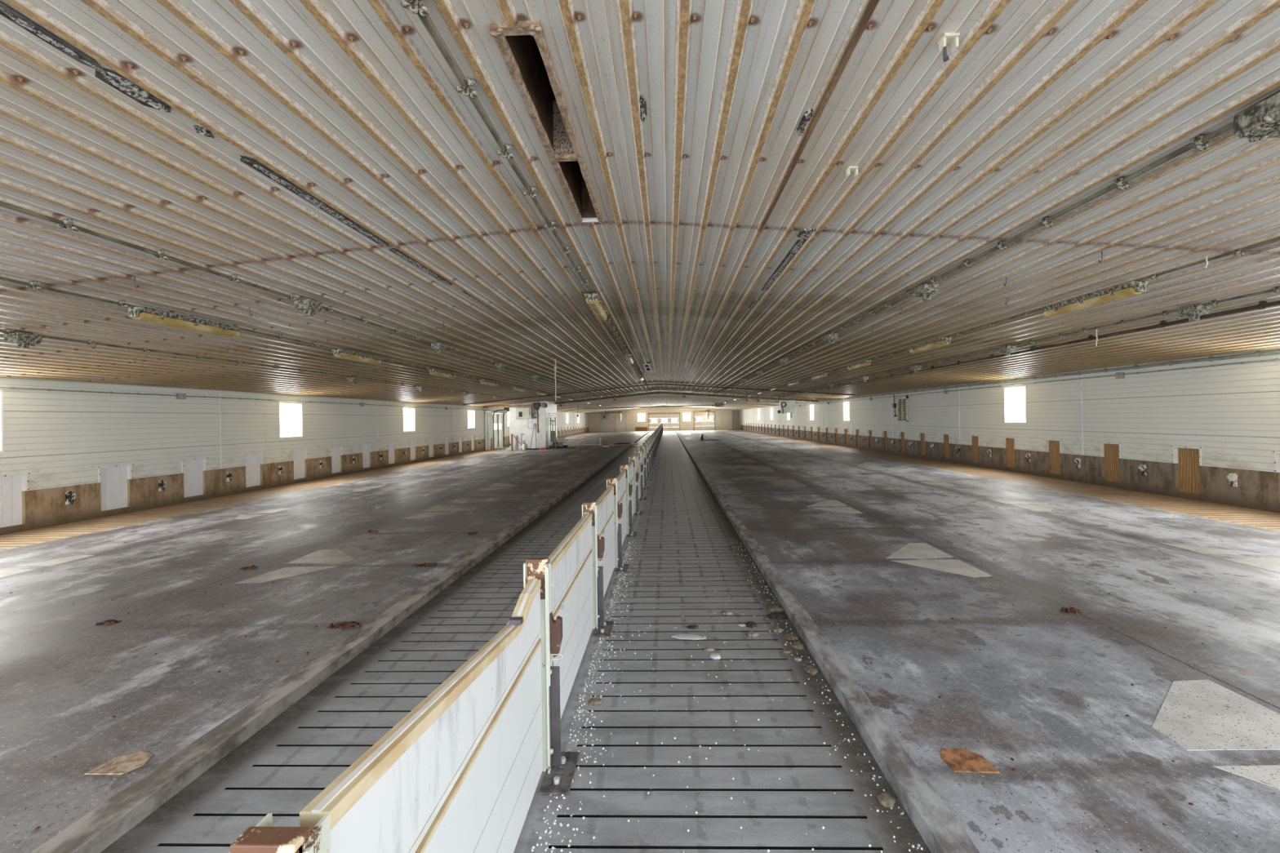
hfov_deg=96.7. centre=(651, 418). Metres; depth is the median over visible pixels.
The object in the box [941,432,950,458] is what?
wooden post
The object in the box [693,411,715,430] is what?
door
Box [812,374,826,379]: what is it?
diffuser
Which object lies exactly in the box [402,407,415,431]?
window
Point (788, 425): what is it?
door
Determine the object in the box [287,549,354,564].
concrete patch
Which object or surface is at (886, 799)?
lump
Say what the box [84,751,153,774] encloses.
plate
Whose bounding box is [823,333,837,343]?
junction box
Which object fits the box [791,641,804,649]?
lump
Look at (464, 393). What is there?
junction box
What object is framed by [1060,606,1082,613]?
pile
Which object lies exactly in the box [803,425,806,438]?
door
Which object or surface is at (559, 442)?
washer
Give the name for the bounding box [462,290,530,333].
strip
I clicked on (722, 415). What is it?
wall
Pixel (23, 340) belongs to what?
junction box
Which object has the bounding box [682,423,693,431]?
hatch
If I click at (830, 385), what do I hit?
junction box
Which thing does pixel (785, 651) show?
lump
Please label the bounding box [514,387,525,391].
diffuser
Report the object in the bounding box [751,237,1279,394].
conduit
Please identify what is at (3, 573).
concrete patch
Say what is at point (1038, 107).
ceiling
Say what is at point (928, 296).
socket
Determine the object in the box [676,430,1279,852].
floor
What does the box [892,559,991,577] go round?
concrete patch
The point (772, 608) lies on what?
lump
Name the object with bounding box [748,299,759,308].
strip
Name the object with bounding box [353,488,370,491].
concrete patch
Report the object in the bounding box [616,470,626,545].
fence
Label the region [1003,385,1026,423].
window
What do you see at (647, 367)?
ceiling vent
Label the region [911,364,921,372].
junction box
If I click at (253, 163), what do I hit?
strip
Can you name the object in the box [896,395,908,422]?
air vent
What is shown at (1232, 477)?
wall bracket
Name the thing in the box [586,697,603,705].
lump
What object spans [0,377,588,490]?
wall
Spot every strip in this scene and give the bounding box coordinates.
[0,0,103,71]
[0,431,597,551]
[31,431,649,852]
[93,67,170,112]
[193,124,213,137]
[239,155,388,246]
[388,247,452,285]
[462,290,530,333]
[640,95,646,121]
[675,431,979,852]
[733,430,1279,531]
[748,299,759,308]
[761,238,806,291]
[796,108,813,136]
[796,227,815,239]
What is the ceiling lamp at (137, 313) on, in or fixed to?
attached to the ceiling
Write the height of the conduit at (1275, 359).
0.033 m
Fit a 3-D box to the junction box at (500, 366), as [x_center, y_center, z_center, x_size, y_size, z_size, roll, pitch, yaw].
[-3.388,-1.154,12.699,0.155,0.160,0.240,-1,0,2]
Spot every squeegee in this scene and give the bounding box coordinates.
[527,423,534,449]
[533,423,539,449]
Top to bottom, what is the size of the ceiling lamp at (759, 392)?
0.129 m
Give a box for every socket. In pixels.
[17,342,29,348]
[303,309,313,316]
[435,349,441,353]
[922,293,931,301]
[1004,351,1010,355]
[1188,315,1199,321]
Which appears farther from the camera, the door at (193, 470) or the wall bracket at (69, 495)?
the door at (193, 470)
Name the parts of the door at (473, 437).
door panel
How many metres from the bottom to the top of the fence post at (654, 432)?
0.967 m
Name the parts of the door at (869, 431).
door panel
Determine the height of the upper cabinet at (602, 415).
0.800 m
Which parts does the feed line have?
motor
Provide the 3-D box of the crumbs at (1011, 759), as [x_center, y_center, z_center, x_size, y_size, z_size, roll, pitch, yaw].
[-0.363,1.545,6.080,15.121,0.010,8.947,-1,0,2]
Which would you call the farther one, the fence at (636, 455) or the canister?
the canister
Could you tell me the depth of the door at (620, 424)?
70.08 m
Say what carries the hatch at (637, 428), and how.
attached to the wall at (722, 415)
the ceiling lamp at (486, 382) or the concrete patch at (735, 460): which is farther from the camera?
the concrete patch at (735, 460)
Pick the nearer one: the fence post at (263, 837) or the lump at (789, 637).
the fence post at (263, 837)
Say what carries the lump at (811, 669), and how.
on the walkway at (679, 508)
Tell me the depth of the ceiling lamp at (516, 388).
19.54 m
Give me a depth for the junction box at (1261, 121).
2.51 m
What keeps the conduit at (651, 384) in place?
attached to the ceiling
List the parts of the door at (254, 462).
door panel, door trim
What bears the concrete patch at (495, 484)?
on the floor at (55, 700)
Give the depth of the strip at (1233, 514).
10.90 m
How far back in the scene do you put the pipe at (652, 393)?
32.53 m
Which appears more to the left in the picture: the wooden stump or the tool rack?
the tool rack
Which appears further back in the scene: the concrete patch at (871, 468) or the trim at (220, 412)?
the concrete patch at (871, 468)
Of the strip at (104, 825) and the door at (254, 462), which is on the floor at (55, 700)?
the strip at (104, 825)
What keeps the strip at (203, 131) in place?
attached to the ceiling
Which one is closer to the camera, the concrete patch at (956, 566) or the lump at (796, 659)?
the lump at (796, 659)
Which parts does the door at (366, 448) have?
door panel, door trim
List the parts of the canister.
tank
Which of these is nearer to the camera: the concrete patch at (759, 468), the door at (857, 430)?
the concrete patch at (759, 468)
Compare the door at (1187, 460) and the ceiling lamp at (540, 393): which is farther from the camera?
the ceiling lamp at (540, 393)
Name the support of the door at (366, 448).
in the wall at (61, 438)
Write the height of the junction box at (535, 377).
0.160 m
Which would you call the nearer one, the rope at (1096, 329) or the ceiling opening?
the ceiling opening
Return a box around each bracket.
[64,491,75,504]
[157,480,166,491]
[226,471,232,481]
[278,465,284,474]
[319,460,324,468]
[352,456,356,463]
[845,165,858,177]
[937,31,959,62]
[955,446,959,453]
[986,449,991,457]
[1025,453,1031,462]
[1074,457,1080,467]
[1138,464,1146,475]
[1226,473,1237,486]
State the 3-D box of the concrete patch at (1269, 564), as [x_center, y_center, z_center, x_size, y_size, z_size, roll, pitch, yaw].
[6.226,1.443,5.569,0.670,0.006,0.580,-1,0,2]
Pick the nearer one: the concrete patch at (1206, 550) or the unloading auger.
the concrete patch at (1206, 550)
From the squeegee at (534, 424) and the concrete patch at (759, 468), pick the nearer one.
the concrete patch at (759, 468)
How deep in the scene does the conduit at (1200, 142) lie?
3.74 m
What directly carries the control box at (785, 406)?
hanging from the ceiling
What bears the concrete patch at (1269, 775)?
on the floor at (1086, 779)
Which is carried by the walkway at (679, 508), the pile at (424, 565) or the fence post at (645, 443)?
the fence post at (645, 443)
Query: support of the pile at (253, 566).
on the floor at (55, 700)
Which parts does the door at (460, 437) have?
door panel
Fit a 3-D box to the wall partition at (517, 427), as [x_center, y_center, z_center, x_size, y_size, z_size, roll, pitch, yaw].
[-6.544,0.382,31.825,1.930,2.641,3.140,-1,0,2]
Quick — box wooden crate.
[603,439,608,445]
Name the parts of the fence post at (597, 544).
angle plate, plate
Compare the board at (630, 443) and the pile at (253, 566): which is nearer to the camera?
the pile at (253, 566)
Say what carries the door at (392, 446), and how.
in the wall at (61, 438)
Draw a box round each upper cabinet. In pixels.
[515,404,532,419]
[600,413,608,419]
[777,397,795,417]
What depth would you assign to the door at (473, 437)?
28.53 m
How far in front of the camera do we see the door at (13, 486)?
8.47 m
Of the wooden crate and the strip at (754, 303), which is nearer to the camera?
the strip at (754, 303)
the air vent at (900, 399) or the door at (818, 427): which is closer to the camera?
the air vent at (900, 399)
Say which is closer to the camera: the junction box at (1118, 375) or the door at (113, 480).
the door at (113, 480)
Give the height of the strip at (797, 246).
0.017 m
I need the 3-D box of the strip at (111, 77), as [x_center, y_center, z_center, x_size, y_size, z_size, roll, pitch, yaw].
[-2.205,-1.396,2.432,0.130,0.017,0.340,-1,0,2]
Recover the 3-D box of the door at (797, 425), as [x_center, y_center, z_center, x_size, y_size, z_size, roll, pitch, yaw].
[10.175,0.878,39.083,0.101,0.825,0.580,-1,0,2]
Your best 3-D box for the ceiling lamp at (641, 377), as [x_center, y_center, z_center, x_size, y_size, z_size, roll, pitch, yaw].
[-0.350,-1.469,20.517,0.200,0.129,1.316,-1,0,2]
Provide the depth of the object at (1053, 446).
13.41 m
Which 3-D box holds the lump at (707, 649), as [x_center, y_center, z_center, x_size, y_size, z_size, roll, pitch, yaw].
[0.396,1.588,3.912,0.077,0.024,0.050,-1,0,2]
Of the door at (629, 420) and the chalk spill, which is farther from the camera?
the door at (629, 420)
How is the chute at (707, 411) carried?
hanging from the ceiling
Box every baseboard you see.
[0,426,588,535]
[741,425,1279,513]
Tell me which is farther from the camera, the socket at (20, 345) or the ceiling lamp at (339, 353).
the ceiling lamp at (339, 353)
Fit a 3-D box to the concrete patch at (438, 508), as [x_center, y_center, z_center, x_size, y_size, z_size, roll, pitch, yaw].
[-3.593,1.598,10.155,0.720,0.006,0.700,-1,0,2]
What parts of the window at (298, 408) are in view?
sash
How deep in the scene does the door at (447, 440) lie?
25.23 m
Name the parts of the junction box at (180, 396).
lid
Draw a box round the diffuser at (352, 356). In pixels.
[335,352,380,364]
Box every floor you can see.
[0,431,648,852]
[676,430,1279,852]
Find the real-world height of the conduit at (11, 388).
0.033 m
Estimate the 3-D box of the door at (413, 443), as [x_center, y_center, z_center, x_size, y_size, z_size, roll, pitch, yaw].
[-9.114,1.201,21.724,0.101,0.775,0.635,-1,0,2]
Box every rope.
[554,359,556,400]
[1095,328,1097,346]
[1204,255,1208,268]
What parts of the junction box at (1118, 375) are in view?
lid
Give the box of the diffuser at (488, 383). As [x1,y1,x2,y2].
[482,381,497,386]
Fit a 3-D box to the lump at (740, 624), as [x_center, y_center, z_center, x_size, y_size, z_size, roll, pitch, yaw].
[0.696,1.586,4.362,0.070,0.014,0.054,-1,0,2]
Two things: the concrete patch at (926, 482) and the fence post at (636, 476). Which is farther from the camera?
the concrete patch at (926, 482)
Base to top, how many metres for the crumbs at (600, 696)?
0.010 m
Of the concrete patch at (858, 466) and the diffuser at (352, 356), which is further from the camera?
the concrete patch at (858, 466)
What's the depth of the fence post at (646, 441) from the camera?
16.64 m
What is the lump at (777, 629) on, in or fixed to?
on the walkway at (679, 508)
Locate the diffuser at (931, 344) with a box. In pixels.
[910,340,948,353]
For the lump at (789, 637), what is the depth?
4.10 m
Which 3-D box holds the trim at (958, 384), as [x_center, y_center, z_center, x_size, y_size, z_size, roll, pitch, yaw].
[9.525,-0.127,17.581,0.014,1.845,0.032,-1,0,2]
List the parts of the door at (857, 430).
door panel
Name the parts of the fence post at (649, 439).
angle plate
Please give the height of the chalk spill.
0.008 m
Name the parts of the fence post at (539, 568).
angle plate, plate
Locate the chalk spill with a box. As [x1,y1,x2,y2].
[671,633,706,639]
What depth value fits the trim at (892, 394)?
22.73 m
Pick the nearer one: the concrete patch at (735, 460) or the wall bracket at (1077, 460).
the wall bracket at (1077, 460)
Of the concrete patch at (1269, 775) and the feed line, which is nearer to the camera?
the concrete patch at (1269, 775)
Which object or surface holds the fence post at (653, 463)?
on the walkway at (679, 508)
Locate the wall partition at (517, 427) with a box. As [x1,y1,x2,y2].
[509,400,557,449]
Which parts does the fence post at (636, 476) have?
angle plate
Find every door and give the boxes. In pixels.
[0,472,30,528]
[97,463,133,511]
[181,457,208,497]
[244,452,264,488]
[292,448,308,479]
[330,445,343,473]
[361,443,373,468]
[387,441,396,463]
[409,440,417,460]
[428,438,435,457]
[444,436,450,454]
[458,435,463,452]
[471,434,475,450]
[484,410,491,450]
[492,408,509,448]
[616,416,624,431]
[626,416,633,431]
[648,412,679,431]
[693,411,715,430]
[732,410,739,430]
[786,424,789,435]
[797,425,799,437]
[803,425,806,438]
[809,426,813,439]
[817,426,820,439]
[825,426,828,441]
[834,426,837,442]
[844,427,848,444]
[854,428,859,445]
[867,429,872,447]
[881,430,888,449]
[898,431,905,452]
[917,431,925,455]
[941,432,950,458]
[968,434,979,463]
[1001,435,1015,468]
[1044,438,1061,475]
[1097,441,1121,484]
[1170,445,1202,495]
[1272,450,1279,506]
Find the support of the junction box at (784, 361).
attached to the conduit at (1200, 142)
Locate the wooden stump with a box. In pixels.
[600,437,602,445]
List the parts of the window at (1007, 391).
sash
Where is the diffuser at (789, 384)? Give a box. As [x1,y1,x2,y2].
[787,382,797,386]
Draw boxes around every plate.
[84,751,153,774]
[940,748,999,773]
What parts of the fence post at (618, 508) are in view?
angle plate, plate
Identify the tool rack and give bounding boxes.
[549,413,556,448]
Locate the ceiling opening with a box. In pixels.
[488,19,603,222]
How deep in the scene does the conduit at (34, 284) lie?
5.33 m
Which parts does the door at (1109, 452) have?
door trim, door panel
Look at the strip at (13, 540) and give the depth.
10.66 m
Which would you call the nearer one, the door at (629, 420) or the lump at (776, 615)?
the lump at (776, 615)
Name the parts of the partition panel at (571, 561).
rail, rail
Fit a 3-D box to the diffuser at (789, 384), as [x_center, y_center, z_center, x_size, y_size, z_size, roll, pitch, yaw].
[4.958,-1.206,19.869,0.126,0.073,1.220,-1,0,2]
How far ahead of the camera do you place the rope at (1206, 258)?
4.57 m
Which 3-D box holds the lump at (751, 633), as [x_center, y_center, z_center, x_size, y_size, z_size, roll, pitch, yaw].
[0.743,1.579,4.162,0.101,0.034,0.090,-1,0,2]
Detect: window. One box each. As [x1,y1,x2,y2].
[0,390,4,453]
[278,401,302,439]
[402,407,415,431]
[466,409,475,428]
[506,411,509,426]
[770,408,773,419]
[786,413,790,420]
[809,404,813,420]
[843,401,849,421]
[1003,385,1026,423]
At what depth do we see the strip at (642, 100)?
2.86 m
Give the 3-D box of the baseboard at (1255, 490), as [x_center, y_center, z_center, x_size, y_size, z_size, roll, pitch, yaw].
[10.087,1.174,33.432,0.160,0.775,72.600,-1,0,2]
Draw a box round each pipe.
[503,391,818,409]
[562,391,820,404]
[703,437,721,439]
[777,300,1279,397]
[817,349,1279,402]
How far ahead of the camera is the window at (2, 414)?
8.29 m
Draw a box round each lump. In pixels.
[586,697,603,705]
[686,624,698,629]
[703,647,714,651]
[709,653,720,660]
[721,610,732,615]
[737,623,746,626]
[745,621,756,627]
[746,631,759,637]
[766,612,786,619]
[767,605,784,612]
[771,626,783,632]
[780,649,791,653]
[783,633,798,639]
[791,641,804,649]
[792,656,801,661]
[803,665,818,675]
[875,791,895,808]
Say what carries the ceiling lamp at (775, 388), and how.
attached to the ceiling
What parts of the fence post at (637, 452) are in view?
angle plate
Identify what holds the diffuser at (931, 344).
attached to the ceiling lamp at (942, 341)
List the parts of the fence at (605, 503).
rail, rail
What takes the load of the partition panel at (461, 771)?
attached to the fence post at (539, 568)
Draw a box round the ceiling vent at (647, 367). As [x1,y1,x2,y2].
[642,364,651,371]
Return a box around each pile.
[95,619,122,626]
[239,564,257,568]
[326,621,360,629]
[411,562,435,567]
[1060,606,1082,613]
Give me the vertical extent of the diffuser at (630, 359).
0.073 m
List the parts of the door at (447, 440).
door panel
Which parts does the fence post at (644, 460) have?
angle plate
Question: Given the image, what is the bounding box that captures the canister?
[522,440,527,449]
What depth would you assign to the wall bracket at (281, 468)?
14.21 m
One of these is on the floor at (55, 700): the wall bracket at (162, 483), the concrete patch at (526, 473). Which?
the concrete patch at (526, 473)
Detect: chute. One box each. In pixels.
[605,411,622,421]
[693,409,710,420]
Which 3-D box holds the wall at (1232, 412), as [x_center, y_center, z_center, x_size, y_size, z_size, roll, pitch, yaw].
[10.060,-0.150,33.432,0.172,1.875,72.600,-1,0,2]
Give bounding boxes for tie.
[508,617,523,625]
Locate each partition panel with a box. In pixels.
[299,578,542,852]
[547,512,593,718]
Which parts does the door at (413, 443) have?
door panel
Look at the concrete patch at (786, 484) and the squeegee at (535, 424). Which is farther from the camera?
the squeegee at (535, 424)
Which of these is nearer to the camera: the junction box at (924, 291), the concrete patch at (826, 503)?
the junction box at (924, 291)
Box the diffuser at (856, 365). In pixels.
[848,362,869,369]
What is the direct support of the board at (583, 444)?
on the floor at (55, 700)
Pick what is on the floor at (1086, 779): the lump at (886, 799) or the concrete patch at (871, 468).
the concrete patch at (871, 468)
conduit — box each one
[0,200,599,396]
[0,276,575,399]
[0,328,537,401]
[0,386,491,410]
[400,0,647,384]
[462,383,854,404]
[715,121,1233,393]
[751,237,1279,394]
[770,285,1279,396]
[800,358,1279,405]
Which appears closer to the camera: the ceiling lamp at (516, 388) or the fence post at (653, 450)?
the ceiling lamp at (516, 388)
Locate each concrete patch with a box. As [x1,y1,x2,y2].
[0,568,36,577]
[13,555,94,566]
[234,565,340,583]
[235,514,265,519]
[248,508,288,513]
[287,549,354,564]
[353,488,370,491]
[361,485,384,488]
[403,511,458,519]
[424,505,465,511]
[479,486,515,490]
[488,483,517,486]
[519,472,542,475]
[525,470,548,472]
[551,461,569,462]
[735,460,756,462]
[736,458,753,460]
[748,469,774,471]
[749,466,771,469]
[768,479,798,483]
[769,483,807,486]
[806,500,847,506]
[809,506,862,514]
[857,466,883,467]
[867,467,887,470]
[886,542,953,558]
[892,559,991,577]
[906,478,938,480]
[919,481,947,484]
[990,499,1048,504]
[1016,505,1055,511]
[1151,680,1279,750]
[1161,542,1274,555]
[1213,764,1279,789]
[1222,558,1279,573]
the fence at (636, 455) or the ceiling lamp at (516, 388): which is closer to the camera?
the fence at (636, 455)
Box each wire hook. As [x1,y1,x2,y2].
[133,276,138,288]
[1097,251,1102,262]
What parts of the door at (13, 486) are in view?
door panel, door trim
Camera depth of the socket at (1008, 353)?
9.51 m
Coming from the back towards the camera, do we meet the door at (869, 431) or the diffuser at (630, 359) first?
the door at (869, 431)
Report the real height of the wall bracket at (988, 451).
0.224 m
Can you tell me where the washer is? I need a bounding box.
[551,437,568,448]
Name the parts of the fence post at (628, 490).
angle plate, plate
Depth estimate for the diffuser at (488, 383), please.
16.30 m
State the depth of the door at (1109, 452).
11.68 m
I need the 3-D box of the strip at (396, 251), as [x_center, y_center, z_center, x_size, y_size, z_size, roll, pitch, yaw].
[-2.125,-1.397,5.321,0.088,0.017,1.320,-1,0,2]
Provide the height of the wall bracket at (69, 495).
0.224 m
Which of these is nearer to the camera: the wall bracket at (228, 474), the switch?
the wall bracket at (228, 474)
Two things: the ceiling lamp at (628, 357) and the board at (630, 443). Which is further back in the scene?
the board at (630, 443)
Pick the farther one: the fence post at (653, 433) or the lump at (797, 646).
the fence post at (653, 433)
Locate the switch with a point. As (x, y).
(894, 405)
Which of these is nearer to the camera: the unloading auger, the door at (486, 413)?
the unloading auger
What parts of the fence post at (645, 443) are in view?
angle plate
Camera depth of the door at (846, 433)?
28.96 m
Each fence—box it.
[595,485,614,598]
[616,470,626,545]
[627,461,634,517]
[635,454,639,498]
[640,449,643,487]
[643,445,645,467]
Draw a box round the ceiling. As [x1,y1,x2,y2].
[0,0,1279,413]
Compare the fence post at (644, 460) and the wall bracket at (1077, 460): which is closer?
the wall bracket at (1077, 460)
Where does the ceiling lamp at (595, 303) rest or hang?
attached to the ceiling
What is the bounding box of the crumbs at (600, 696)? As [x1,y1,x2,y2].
[531,541,923,852]
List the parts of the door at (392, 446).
door panel, door trim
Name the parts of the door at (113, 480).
door panel, door trim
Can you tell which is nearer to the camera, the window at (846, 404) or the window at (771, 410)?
the window at (846, 404)
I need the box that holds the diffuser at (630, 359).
[625,355,634,364]
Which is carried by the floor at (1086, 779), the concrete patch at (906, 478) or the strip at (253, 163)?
the concrete patch at (906, 478)
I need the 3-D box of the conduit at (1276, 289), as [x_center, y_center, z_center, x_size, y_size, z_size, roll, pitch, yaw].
[6.106,-1.212,14.285,0.095,0.068,34.100,-1,0,2]
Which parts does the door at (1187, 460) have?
door trim, door panel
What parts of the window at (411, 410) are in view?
sash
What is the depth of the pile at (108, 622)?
4.45 m
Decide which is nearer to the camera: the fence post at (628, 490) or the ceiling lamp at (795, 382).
the fence post at (628, 490)
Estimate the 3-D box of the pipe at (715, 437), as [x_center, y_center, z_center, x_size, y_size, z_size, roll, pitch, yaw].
[4.298,1.423,40.221,1.324,0.100,0.100,-1,0,-9]
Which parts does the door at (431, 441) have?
door panel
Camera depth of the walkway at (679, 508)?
2.93 m
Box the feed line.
[583,403,724,408]
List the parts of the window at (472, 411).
sash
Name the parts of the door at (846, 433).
door panel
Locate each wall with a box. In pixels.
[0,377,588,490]
[588,405,741,431]
[741,347,1279,472]
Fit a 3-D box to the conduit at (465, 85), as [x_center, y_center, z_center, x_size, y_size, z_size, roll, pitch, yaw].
[-0.608,-1.522,11.247,0.095,0.068,27.653,-1,0,2]
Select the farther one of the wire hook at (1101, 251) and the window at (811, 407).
the window at (811, 407)
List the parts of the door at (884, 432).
door panel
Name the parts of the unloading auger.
motor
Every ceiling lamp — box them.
[125,306,239,337]
[332,348,382,364]
[428,368,456,378]
[479,379,497,386]
[512,386,526,391]
[536,391,546,395]
[584,293,608,320]
[624,353,635,364]
[638,374,644,380]
[756,390,764,394]
[769,386,778,391]
[786,380,799,386]
[811,372,827,379]
[846,360,871,369]
[908,336,951,353]
[1042,280,1148,316]
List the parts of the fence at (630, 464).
rail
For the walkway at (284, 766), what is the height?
0.200 m
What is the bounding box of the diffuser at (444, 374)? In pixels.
[431,371,455,378]
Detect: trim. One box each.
[219,390,222,468]
[377,400,378,451]
[892,394,893,438]
[958,384,959,444]
[1080,370,1083,455]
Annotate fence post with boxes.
[228,813,330,852]
[523,557,579,795]
[582,502,613,636]
[606,477,628,572]
[620,464,637,537]
[628,456,642,515]
[635,450,646,499]
[639,445,648,488]
[642,442,651,480]
[644,440,653,474]
[647,438,654,468]
[648,436,655,464]
[650,435,656,460]
[651,433,657,457]
[653,431,658,452]
[653,432,657,454]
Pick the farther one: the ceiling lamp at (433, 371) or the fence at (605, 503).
the ceiling lamp at (433, 371)
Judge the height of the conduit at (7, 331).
0.068 m
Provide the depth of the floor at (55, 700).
4.87 m
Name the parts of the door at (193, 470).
door panel, door trim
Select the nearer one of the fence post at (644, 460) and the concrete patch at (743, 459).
the fence post at (644, 460)
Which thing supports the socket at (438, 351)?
attached to the junction box at (438, 347)
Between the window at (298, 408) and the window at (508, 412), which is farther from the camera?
the window at (508, 412)
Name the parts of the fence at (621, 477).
rail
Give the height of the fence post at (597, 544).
0.967 m
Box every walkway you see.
[100,431,653,852]
[513,431,931,852]
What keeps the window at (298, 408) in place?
in the wall at (61, 438)
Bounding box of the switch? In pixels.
[892,394,896,417]
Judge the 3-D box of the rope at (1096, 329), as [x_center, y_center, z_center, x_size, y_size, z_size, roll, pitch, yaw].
[5.979,-1.105,7.636,0.028,0.262,0.022,-1,0,2]
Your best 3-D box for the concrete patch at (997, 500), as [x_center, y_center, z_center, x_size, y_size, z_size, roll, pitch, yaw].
[6.219,1.444,9.723,0.919,0.006,0.417,-1,0,42]
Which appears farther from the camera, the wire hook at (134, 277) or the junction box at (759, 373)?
the junction box at (759, 373)
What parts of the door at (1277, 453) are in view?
door trim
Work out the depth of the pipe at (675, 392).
32.95 m
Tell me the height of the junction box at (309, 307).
0.160 m
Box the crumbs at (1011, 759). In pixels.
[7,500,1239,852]
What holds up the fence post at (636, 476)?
on the walkway at (679, 508)
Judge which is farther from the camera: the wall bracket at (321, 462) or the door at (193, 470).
the wall bracket at (321, 462)
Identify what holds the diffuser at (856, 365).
attached to the ceiling lamp at (864, 362)
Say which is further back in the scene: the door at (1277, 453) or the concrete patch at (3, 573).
the door at (1277, 453)
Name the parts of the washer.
tank, motor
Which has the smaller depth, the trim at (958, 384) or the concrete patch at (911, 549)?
the concrete patch at (911, 549)
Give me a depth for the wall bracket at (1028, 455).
14.20 m
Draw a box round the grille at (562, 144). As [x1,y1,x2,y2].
[552,100,574,154]
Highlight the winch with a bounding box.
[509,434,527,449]
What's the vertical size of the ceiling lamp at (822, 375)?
0.129 m
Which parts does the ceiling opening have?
plate, rail, plate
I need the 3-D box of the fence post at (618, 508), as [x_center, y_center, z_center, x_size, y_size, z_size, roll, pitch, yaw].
[-0.364,1.122,6.087,0.212,0.967,0.300,-1,0,2]
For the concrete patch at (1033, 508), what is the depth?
9.16 m
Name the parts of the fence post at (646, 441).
angle plate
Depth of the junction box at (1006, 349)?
9.47 m
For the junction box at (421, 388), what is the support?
attached to the conduit at (7, 331)
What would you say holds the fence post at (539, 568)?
on the walkway at (679, 508)
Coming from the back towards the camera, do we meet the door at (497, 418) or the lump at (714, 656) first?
the door at (497, 418)
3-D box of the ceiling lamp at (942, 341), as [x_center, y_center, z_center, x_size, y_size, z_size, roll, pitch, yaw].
[4.670,-1.229,9.573,0.180,0.129,1.316,-1,0,2]
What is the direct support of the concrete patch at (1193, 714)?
on the floor at (1086, 779)
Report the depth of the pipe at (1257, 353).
11.52 m
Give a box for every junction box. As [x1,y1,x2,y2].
[4,331,41,348]
[176,393,186,399]
[294,297,322,316]
[346,376,359,384]
[360,402,364,406]
[416,385,425,391]
[431,342,445,353]
[461,391,467,396]
[494,362,504,370]
[531,374,538,380]
[755,370,762,376]
[778,358,787,365]
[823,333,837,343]
[827,383,834,387]
[860,376,868,382]
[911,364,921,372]
[912,282,938,301]
[999,345,1016,355]
[1115,372,1124,378]
[1177,304,1211,321]
[1233,91,1279,142]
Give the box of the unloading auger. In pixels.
[482,402,547,432]
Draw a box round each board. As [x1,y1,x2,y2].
[581,444,599,445]
[602,444,623,447]
[608,443,637,445]
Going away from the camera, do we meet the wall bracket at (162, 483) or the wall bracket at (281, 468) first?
the wall bracket at (162, 483)
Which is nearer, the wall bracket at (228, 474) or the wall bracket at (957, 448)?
the wall bracket at (228, 474)
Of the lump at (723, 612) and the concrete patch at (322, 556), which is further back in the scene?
the concrete patch at (322, 556)
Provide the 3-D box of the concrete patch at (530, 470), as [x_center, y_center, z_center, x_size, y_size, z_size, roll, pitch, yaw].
[-3.395,1.595,17.252,0.720,0.006,0.700,-1,0,2]
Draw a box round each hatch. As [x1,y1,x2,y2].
[600,424,613,431]
[635,426,647,431]
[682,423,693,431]
[715,422,728,430]
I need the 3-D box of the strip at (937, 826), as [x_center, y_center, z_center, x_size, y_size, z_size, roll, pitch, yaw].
[1.964,1.580,33.584,0.128,0.179,72.450,-1,0,2]
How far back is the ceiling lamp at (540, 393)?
22.90 m
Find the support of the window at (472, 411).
in the wall at (61, 438)
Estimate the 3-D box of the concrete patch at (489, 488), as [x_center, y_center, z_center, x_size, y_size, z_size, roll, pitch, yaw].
[-3.511,1.596,12.929,0.690,0.006,0.630,-1,0,2]
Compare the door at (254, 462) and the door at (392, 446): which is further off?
the door at (392, 446)
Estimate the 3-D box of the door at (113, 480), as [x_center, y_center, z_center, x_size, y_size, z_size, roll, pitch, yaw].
[-9.441,1.206,9.996,0.101,0.775,0.635,-1,0,2]
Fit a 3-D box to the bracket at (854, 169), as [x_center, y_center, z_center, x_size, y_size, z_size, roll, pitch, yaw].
[1.202,-1.478,3.407,0.060,0.050,0.060,-1,0,2]

